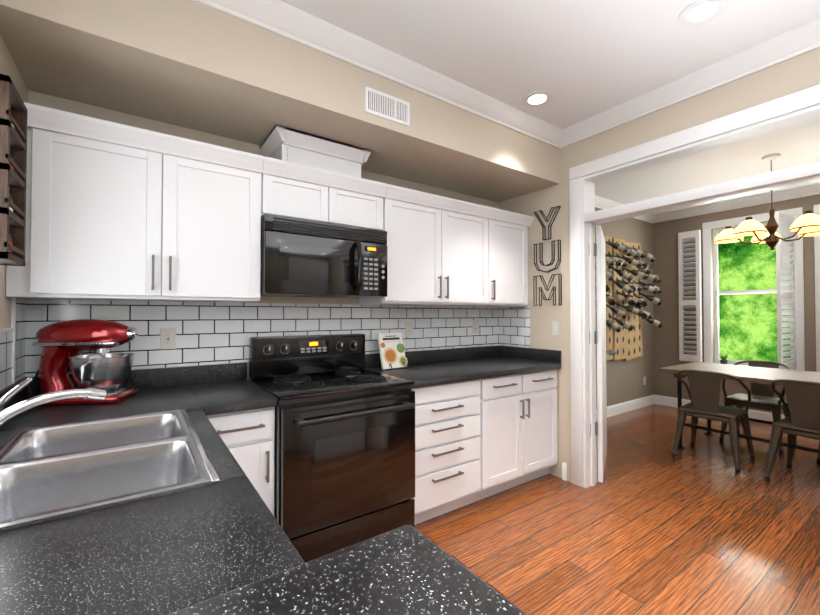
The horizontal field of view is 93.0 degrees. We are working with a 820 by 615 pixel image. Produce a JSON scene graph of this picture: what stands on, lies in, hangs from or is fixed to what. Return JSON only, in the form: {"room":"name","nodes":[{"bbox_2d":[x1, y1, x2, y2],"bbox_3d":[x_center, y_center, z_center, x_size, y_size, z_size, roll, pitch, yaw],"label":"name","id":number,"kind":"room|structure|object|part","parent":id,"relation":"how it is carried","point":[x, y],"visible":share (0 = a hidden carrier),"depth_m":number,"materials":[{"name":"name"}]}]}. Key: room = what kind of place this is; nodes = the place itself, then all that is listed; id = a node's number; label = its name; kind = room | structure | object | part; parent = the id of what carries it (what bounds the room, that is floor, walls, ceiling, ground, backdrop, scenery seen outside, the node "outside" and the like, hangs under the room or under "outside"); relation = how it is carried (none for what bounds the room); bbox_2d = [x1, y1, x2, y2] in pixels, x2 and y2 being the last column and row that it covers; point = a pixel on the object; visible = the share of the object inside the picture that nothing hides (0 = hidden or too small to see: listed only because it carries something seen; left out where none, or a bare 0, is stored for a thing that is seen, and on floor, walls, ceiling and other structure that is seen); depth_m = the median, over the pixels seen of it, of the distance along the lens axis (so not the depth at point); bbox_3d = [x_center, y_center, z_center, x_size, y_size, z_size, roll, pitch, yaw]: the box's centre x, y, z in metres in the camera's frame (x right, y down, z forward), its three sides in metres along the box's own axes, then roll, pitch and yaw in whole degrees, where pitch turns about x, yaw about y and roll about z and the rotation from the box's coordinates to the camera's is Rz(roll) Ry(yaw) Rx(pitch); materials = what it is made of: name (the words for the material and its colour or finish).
{"room":"kitchen","nodes":[
{"label":"kitchen","id":0,"kind":"room"},
{"bbox_2d":[0,34,27,390],"bbox_3d":[-0.695,-0.062,0.117,0.150,2.730,4.000,1,-1,-35],"label":"wall","id":1,"kind":"structure","parent":0,"point":[8,67],"depth_m":1.54,"materials":[{"name":"beige paint"}]},
{"bbox_2d":[0,74,27,265],"bbox_3d":[-1.336,-0.429,1.257,0.098,0.560,0.241,1,-1,-35],"label":"spice shelf","id":2,"kind":"object","parent":1,"relation":"attached to","point":[13,141],"visible":1,"depth_m":1.27,"materials":[{"name":"brown wood"}]},
{"bbox_2d":[0,297,31,389],"bbox_3d":[-1.155,0.059,0.913,0.011,0.488,2.130,1,-1,-35],"label":"tile backsplash","id":3,"kind":"structure","parent":1,"relation":"attached to","point":[15,341],"depth_m":1.67,"materials":[{"name":"white tile"}]},
{"bbox_2d":[28,90,498,380],"bbox_3d":[-0.550,-0.021,2.752,3.410,2.730,0.150,1,-1,-35],"label":"wall","id":4,"kind":"structure","parent":0,"point":[57,103],"depth_m":2.26,"materials":[{"name":"beige paint"}]},
{"bbox_2d":[6,102,263,302],"bbox_3d":[-1.270,-0.418,1.918,0.962,0.758,0.393,1,-1,-35],"label":"upper cabinet","id":5,"kind":"object","parent":4,"relation":"attached to","point":[118,211],"visible":0.98,"depth_m":1.75,"materials":[{"name":"white wood"}]},
{"bbox_2d":[32,299,499,375],"bbox_3d":[-0.471,0.152,2.705,3.190,0.357,0.002,1,-1,-35],"label":"tile backsplash","id":6,"kind":"structure","parent":4,"relation":"attached to","point":[207,333],"depth_m":2.33,"materials":[{"name":"white tile"}]},
{"bbox_2d":[160,328,175,349],"bbox_3d":[-1.312,0.166,2.110,0.072,0.116,0.009,1,-1,-35],"label":"outlet","id":7,"kind":"object","parent":6,"relation":"attached to","point":[167,338],"visible":1,"depth_m":2.11,"materials":[{"name":"grey plastic"}]},
{"bbox_2d":[405,321,412,335],"bbox_3d":[-0.006,0.158,3.026,0.072,0.116,0.008,1,-1,-35],"label":"electrical outlet","id":8,"kind":"object","parent":6,"relation":"attached to","point":[408,328],"visible":1,"depth_m":3.02,"materials":[{"name":"grey plastic"}]},
{"bbox_2d":[473,320,478,332],"bbox_3d":[0.580,0.165,3.436,0.072,0.116,0.008,1,-1,-35],"label":"electrical outlet","id":9,"kind":"object","parent":6,"relation":"attached to","point":[475,326],"visible":1,"depth_m":3.44,"materials":[{"name":"grey plastic"}]},
{"bbox_2d":[260,125,387,230],"bbox_3d":[-0.565,-0.744,2.417,0.759,0.505,0.393,1,-1,-35],"label":"upper cabinet","id":10,"kind":"object","parent":4,"relation":"attached to","point":[307,176],"visible":0.94,"depth_m":2.27,"materials":[{"name":"white wood"}]},
{"bbox_2d":[260,214,387,298],"bbox_3d":[-0.547,-0.279,2.385,0.754,0.418,0.454,1,-1,-35],"label":"microwave","id":11,"kind":"object","parent":10,"relation":"attached to","point":[307,258],"visible":1,"depth_m":2.21,"materials":[{"name":"black metal"}]},
{"bbox_2d":[359,191,494,306],"bbox_3d":[0.151,-0.381,2.941,1.020,0.715,0.346,1,-1,-35],"label":"upper cabinet","id":12,"kind":"object","parent":4,"relation":"attached to","point":[443,251],"depth_m":2.76,"materials":[{"name":"white wood"}]},
{"bbox_2d":[495,212,530,306],"bbox_3d":[0.701,-0.375,3.326,0.562,0.715,0.346,1,-1,-35],"label":"upper cabinet","id":13,"kind":"object","parent":4,"relation":"attached to","point":[511,233],"depth_m":3.22,"materials":[{"name":"white wood"}]},
{"bbox_2d":[0,0,559,201],"bbox_3d":[-0.291,-1.198,2.469,3.190,0.385,0.640,1,-1,-35],"label":"soffit","id":14,"kind":"structure","parent":0,"point":[192,64],"depth_m":1.89,"materials":[{"name":"beige paint"}]},
{"bbox_2d":[194,0,561,147],"bbox_3d":[-0.088,-1.343,2.174,3.000,0.105,0.080,1,-1,-35],"label":"crown molding","id":15,"kind":"structure","parent":14,"relation":"attached to","point":[286,20],"depth_m":2.10,"materials":[{"name":"white wood"}]},
{"bbox_2d":[365,86,409,125],"bbox_3d":[-0.122,-1.130,2.188,0.295,0.140,0.011,1,-1,-35],"label":"air vent register","id":16,"kind":"object","parent":14,"relation":"attached to","point":[385,106],"visible":1,"depth_m":2.18,"materials":[{"name":"white metal"}]},
{"bbox_2d":[280,0,819,213],"bbox_3d":[1.994,-1.445,2.174,6.990,0.100,4.550,1,-1,-35],"label":"ceiling","id":17,"kind":"structure","parent":0,"point":[580,60],"depth_m":2.10,"materials":[{"name":"white paint"}]},
{"bbox_2d":[522,90,552,107],"bbox_3d":[0.845,-1.385,2.584,0.196,0.008,0.196,1,-1,-35],"label":"recessed light","id":18,"kind":"object","parent":17,"relation":"in","point":[537,98],"visible":1,"depth_m":2.58,"materials":[{"name":"white"}]},
{"bbox_2d":[677,0,728,27],"bbox_3d":[1.381,-1.396,1.836,0.196,0.008,0.196,1,-1,-35],"label":"recessed light","id":19,"kind":"object","parent":17,"relation":"in","point":[697,13],"visible":1,"depth_m":1.84,"materials":[{"name":"white"}]},
{"bbox_2d":[713,153,819,249],"bbox_3d":[3.255,-0.946,3.541,0.830,0.854,0.807,1,-1,-35],"label":"chandelier","id":20,"kind":"object","parent":17,"relation":"hanging from","point":[807,224],"visible":1,"depth_m":3.48,"materials":[{"name":"white glass"}]},
{"bbox_2d":[415,404,819,614],"bbox_3d":[1.994,1.384,2.130,6.990,0.100,4.550,1,-1,-35],"label":"floor","id":21,"kind":"structure","parent":0,"point":[650,525],"depth_m":2.33,"materials":[{"name":"brown wood"}]},
{"bbox_2d":[207,407,274,515],"bbox_3d":[-0.940,0.896,1.971,0.342,0.867,0.651,1,-1,-35],"label":"base cabinet","id":22,"kind":"object","parent":21,"relation":"on","point":[247,437],"visible":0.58,"depth_m":1.78,"materials":[{"name":"white wood"}]},
{"bbox_2d":[248,333,414,562],"bbox_3d":[-0.447,0.753,2.235,0.754,1.164,0.735,1,-1,-35],"label":"range","id":23,"kind":"object","parent":21,"relation":"on","point":[344,467],"visible":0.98,"depth_m":2.01,"materials":[{"name":"black metal"}]},
{"bbox_2d":[412,378,491,524],"bbox_3d":[0.089,0.908,2.713,0.656,0.868,0.618,1,-1,-35],"label":"base cabinet","id":24,"kind":"object","parent":21,"relation":"on","point":[477,440],"depth_m":2.47,"materials":[{"name":"white wood"}]},
{"bbox_2d":[492,369,557,494],"bbox_3d":[0.656,0.914,3.110,0.860,0.868,0.618,1,-1,-35],"label":"base cabinet","id":25,"kind":"object","parent":21,"relation":"on","point":[524,405],"depth_m":2.86,"materials":[{"name":"white wood"}]},
{"bbox_2d":[672,370,754,473],"bbox_3d":[2.732,0.951,3.515,0.546,0.808,0.509,1,-1,-35],"label":"chair","id":26,"kind":"object","parent":21,"relation":"on","point":[704,394],"visible":1,"depth_m":3.41,"materials":[{"name":"brown metal"}]},
{"bbox_2d":[659,362,819,453],"bbox_3d":[3.419,0.970,3.309,0.973,0.764,1.975,1,-1,-35],"label":"dining table","id":27,"kind":"object","parent":21,"relation":"on","point":[760,375],"visible":0.69,"depth_m":3.63,"materials":[{"name":"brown wood"}]},
{"bbox_2d":[719,354,727,363],"bbox_3d":[3.994,0.648,4.957,0.086,0.140,0.084,1,-1,-35],"label":"plant pot","id":28,"kind":"object","parent":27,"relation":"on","point":[723,361],"visible":0.94,"depth_m":4.93,"materials":[{"name":"grey"}]},
{"bbox_2d":[719,360,796,454],"bbox_3d":[3.514,0.958,3.941,0.522,0.808,0.500,1,-1,-35],"label":"chair","id":29,"kind":"object","parent":21,"relation":"on","point":[763,397],"visible":0.67,"depth_m":3.96,"materials":[{"name":"brown"}]},
{"bbox_2d":[764,379,819,481],"bbox_3d":[3.110,0.943,2.975,0.522,0.808,0.500,1,-1,-31],"label":"chair","id":30,"kind":"object","parent":21,"relation":"on","point":[802,419],"visible":1,"depth_m":2.93,"materials":[{"name":"brown metal"}]},
{"bbox_2d":[816,440,819,462],"bbox_3d":[3.922,0.949,3.358,0.522,0.808,0.500,1,-1,-31],"label":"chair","id":31,"kind":"object","parent":21,"relation":"on","point":[818,458],"visible":0.54,"depth_m":3.42,"materials":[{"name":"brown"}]},
{"bbox_3d":[-0.728,0.879,0.841,0.637,0.867,1.544,1,-1,-35],"label":"base cabinet","id":32,"kind":"object","parent":21,"relation":"on","visible":0},
{"bbox_2d":[0,345,560,614],"bbox_3d":[0.142,0.390,1.825,3.184,0.140,2.145,1,-1,-35],"label":"countertop","id":33,"kind":"structure","parent":32,"relation":"on","point":[167,554],"depth_m":0.71,"materials":[{"name":"black stone"}]},
{"bbox_2d":[0,378,106,425],"bbox_3d":[-1.119,0.312,1.195,0.294,0.178,0.226,1,-1,-35],"label":"faucet","id":34,"kind":"object","parent":33,"relation":"on","point":[6,414],"visible":1,"depth_m":1.18,"materials":[{"name":"silver metal"}]},
{"bbox_2d":[32,319,137,406],"bbox_3d":[-1.470,0.234,1.762,0.392,0.368,0.359,1,-1,-35],"label":"stand mixer","id":35,"kind":"object","parent":33,"relation":"on","point":[64,344],"visible":0.88,"depth_m":1.70,"materials":[{"name":"red metal"}]},
{"bbox_2d":[0,409,219,531],"bbox_3d":[-0.900,0.496,1.076,0.553,0.192,0.814,1,-1,-35],"label":"sink","id":36,"kind":"object","parent":33,"relation":"in","point":[52,472],"visible":0.69,"depth_m":1.10,"materials":[{"name":"silver metal"}]},
{"bbox_2d":[377,333,407,369],"bbox_3d":[-0.121,0.307,2.793,0.222,0.253,0.158,1,-1,-35],"label":"cookbook","id":37,"kind":"object","parent":33,"relation":"on","point":[391,351],"visible":1,"depth_m":2.78,"materials":[{"name":"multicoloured paper"}]},
{"bbox_2d":[595,207,653,408],"bbox_3d":[2.203,0.011,4.826,3.480,2.730,0.150,1,-1,-35],"label":"wall","id":38,"kind":"structure","parent":0,"point":[624,381],"depth_m":5.35,"materials":[{"name":"brown paint"}]},
{"bbox_2d":[596,394,654,420],"bbox_3d":[2.207,1.309,4.707,3.235,0.132,0.015,1,-1,-35],"label":"baseboard","id":39,"kind":"structure","parent":38,"relation":"attached to","point":[623,407],"depth_m":5.21,"materials":[{"name":"white wood"}]},
{"bbox_2d":[595,195,657,223],"bbox_3d":[2.228,-1.303,4.723,3.060,0.105,0.080,1,-1,-35],"label":"crown molding","id":40,"kind":"structure","parent":38,"relation":"attached to","point":[600,202],"depth_m":4.95,"materials":[{"name":"white wood"}]},
{"bbox_2d":[595,234,662,362],"bbox_3d":[2.708,-0.102,4.914,1.596,1.598,0.284,1,-1,-35],"label":"wine rack","id":41,"kind":"object","parent":38,"relation":"attached to","point":[627,269],"visible":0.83,"depth_m":4.98,"materials":[{"name":"brown wood"}]},
{"bbox_2d":[499,47,819,486],"bbox_3d":[2.002,-0.032,2.079,0.140,2.730,4.120,1,-1,-35],"label":"wall","id":42,"kind":"structure","parent":0,"point":[790,76],"depth_m":3.04,"materials":[{"name":"beige paint"}]},
{"bbox_2d":[500,306,529,347],"bbox_3d":[0.933,0.164,3.470,0.002,0.357,0.334,1,-1,-35],"label":"tile backsplash","id":43,"kind":"structure","parent":42,"relation":"attached to","point":[514,320],"depth_m":3.46,"materials":[{"name":"white tile"}]},
{"bbox_2d":[533,206,561,305],"bbox_3d":[1.120,-0.415,3.180,0.037,0.790,0.244,1,-1,-35],"label":"sign","id":44,"kind":"object","parent":42,"relation":"attached to","point":[549,264],"visible":0.98,"depth_m":3.17,"materials":[{"name":"black metal"}]},
{"bbox_2d":[552,321,559,335],"bbox_3d":[1.169,0.165,3.129,0.016,0.116,0.072,1,-1,-35],"label":"light switch","id":45,"kind":"object","parent":42,"relation":"attached to","point":[555,328],"visible":1,"depth_m":3.12,"materials":[{"name":"grey plastic"}]},
{"bbox_2d":[562,462,566,473],"bbox_3d":[1.139,1.289,3.426,0.015,0.132,0.810,1,-1,-35],"label":"baseboard","id":46,"kind":"structure","parent":42,"relation":"attached to","point":[564,465],"depth_m":3.04,"materials":[{"name":"white wood"}]},
{"bbox_2d":[589,225,616,482],"bbox_3d":[1.590,0.355,3.329,0.795,1.979,0.414,1,-1,-35],"label":"open door","id":47,"kind":"structure","parent":42,"relation":"in","point":[601,351],"depth_m":3.02,"materials":[{"name":"white wood"}]},
{"bbox_3d":[1.408,0.237,2.982,0.097,1.480,0.012,1,-1,-35],"label":"door hinges","id":48,"kind":"part","parent":47,"relation":"part of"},
{"bbox_2d":[558,18,819,148],"bbox_3d":[2.130,-1.350,1.725,0.080,0.105,3.360,1,-1,-35],"label":"crown molding","id":49,"kind":"structure","parent":42,"relation":"attached to","point":[805,38],"depth_m":2.28,"materials":[{"name":"white wood"}]},
{"bbox_2d":[569,84,819,487],"bbox_3d":[1.830,0.120,2.322,0.180,2.435,1.810,1,-1,-35],"label":"door frame","id":50,"kind":"structure","parent":42,"relation":"attached to","point":[585,217],"depth_m":2.73,"materials":[{"name":"white wood"}]},
{"bbox_2d":[652,194,819,414],"bbox_3d":[4.791,-0.001,4.032,0.150,2.730,4.120,1,-1,-35],"label":"wall","id":51,"kind":"structure","parent":0,"point":[666,311],"depth_m":5.33,"materials":[{"name":"brown paint"}]},
{"bbox_2d":[655,395,784,421],"bbox_3d":[4.724,1.297,3.964,0.015,0.132,4.120,1,-1,-35],"label":"baseboard","id":52,"kind":"structure","parent":51,"relation":"attached to","point":[661,400],"depth_m":5.31,"materials":[{"name":"white wood"}]},
{"bbox_2d":[658,183,819,221],"bbox_3d":[4.697,-1.315,3.987,0.080,0.105,4.120,1,-1,-35],"label":"crown molding","id":53,"kind":"structure","parent":51,"relation":"attached to","point":[814,189],"depth_m":4.80,"materials":[{"name":"white wood"}]},
{"bbox_2d":[702,204,819,371],"bbox_3d":[4.491,-0.161,4.367,0.180,1.960,2.030,1,-1,-35],"label":"window","id":54,"kind":"structure","parent":51,"relation":"in","point":[796,213],"depth_m":4.77,"materials":[{"name":"white wood"}]},
{"bbox_2d":[678,230,702,361],"bbox_3d":[3.773,-0.157,5.244,0.086,1.750,0.251,1,-1,-35],"label":"shutter panel","id":55,"kind":"object","parent":54,"relation":"attached to","point":[683,237],"depth_m":5.22,"materials":[{"name":"white wood"}]},
{"bbox_2d":[775,213,795,369],"bbox_3d":[4.209,-0.171,4.355,0.380,1.750,0.052,0,-1,-26],"label":"shutter panel","id":56,"kind":"object","parent":54,"relation":"attached to","point":[785,251],"depth_m":4.34,"materials":[{"name":"white wood"}]},
{"bbox_3d":[-0.058,0.780,-0.153,0.600,1.038,0.848,1,-1,-35],"label":"wall","id":57,"kind":"structure","parent":0,"visible":0},
{"bbox_2d":[168,525,526,614],"bbox_3d":[-0.030,0.239,-0.124,0.668,0.040,0.850,1,-1,-35],"label":"bar","id":58,"kind":"object","parent":57,"relation":"on","point":[407,570],"visible":1,"depth_m":0.31,"materials":[{"name":"black stone"}]},
{"label":"outside","id":59,"kind":"structure","parent":0,"visible":0},
{"bbox_2d":[718,232,790,362],"bbox_3d":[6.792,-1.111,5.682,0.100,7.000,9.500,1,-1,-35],"label":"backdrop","id":60,"kind":"structure","parent":59,"point":[747,326],"depth_m":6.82,"materials":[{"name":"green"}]}
]}

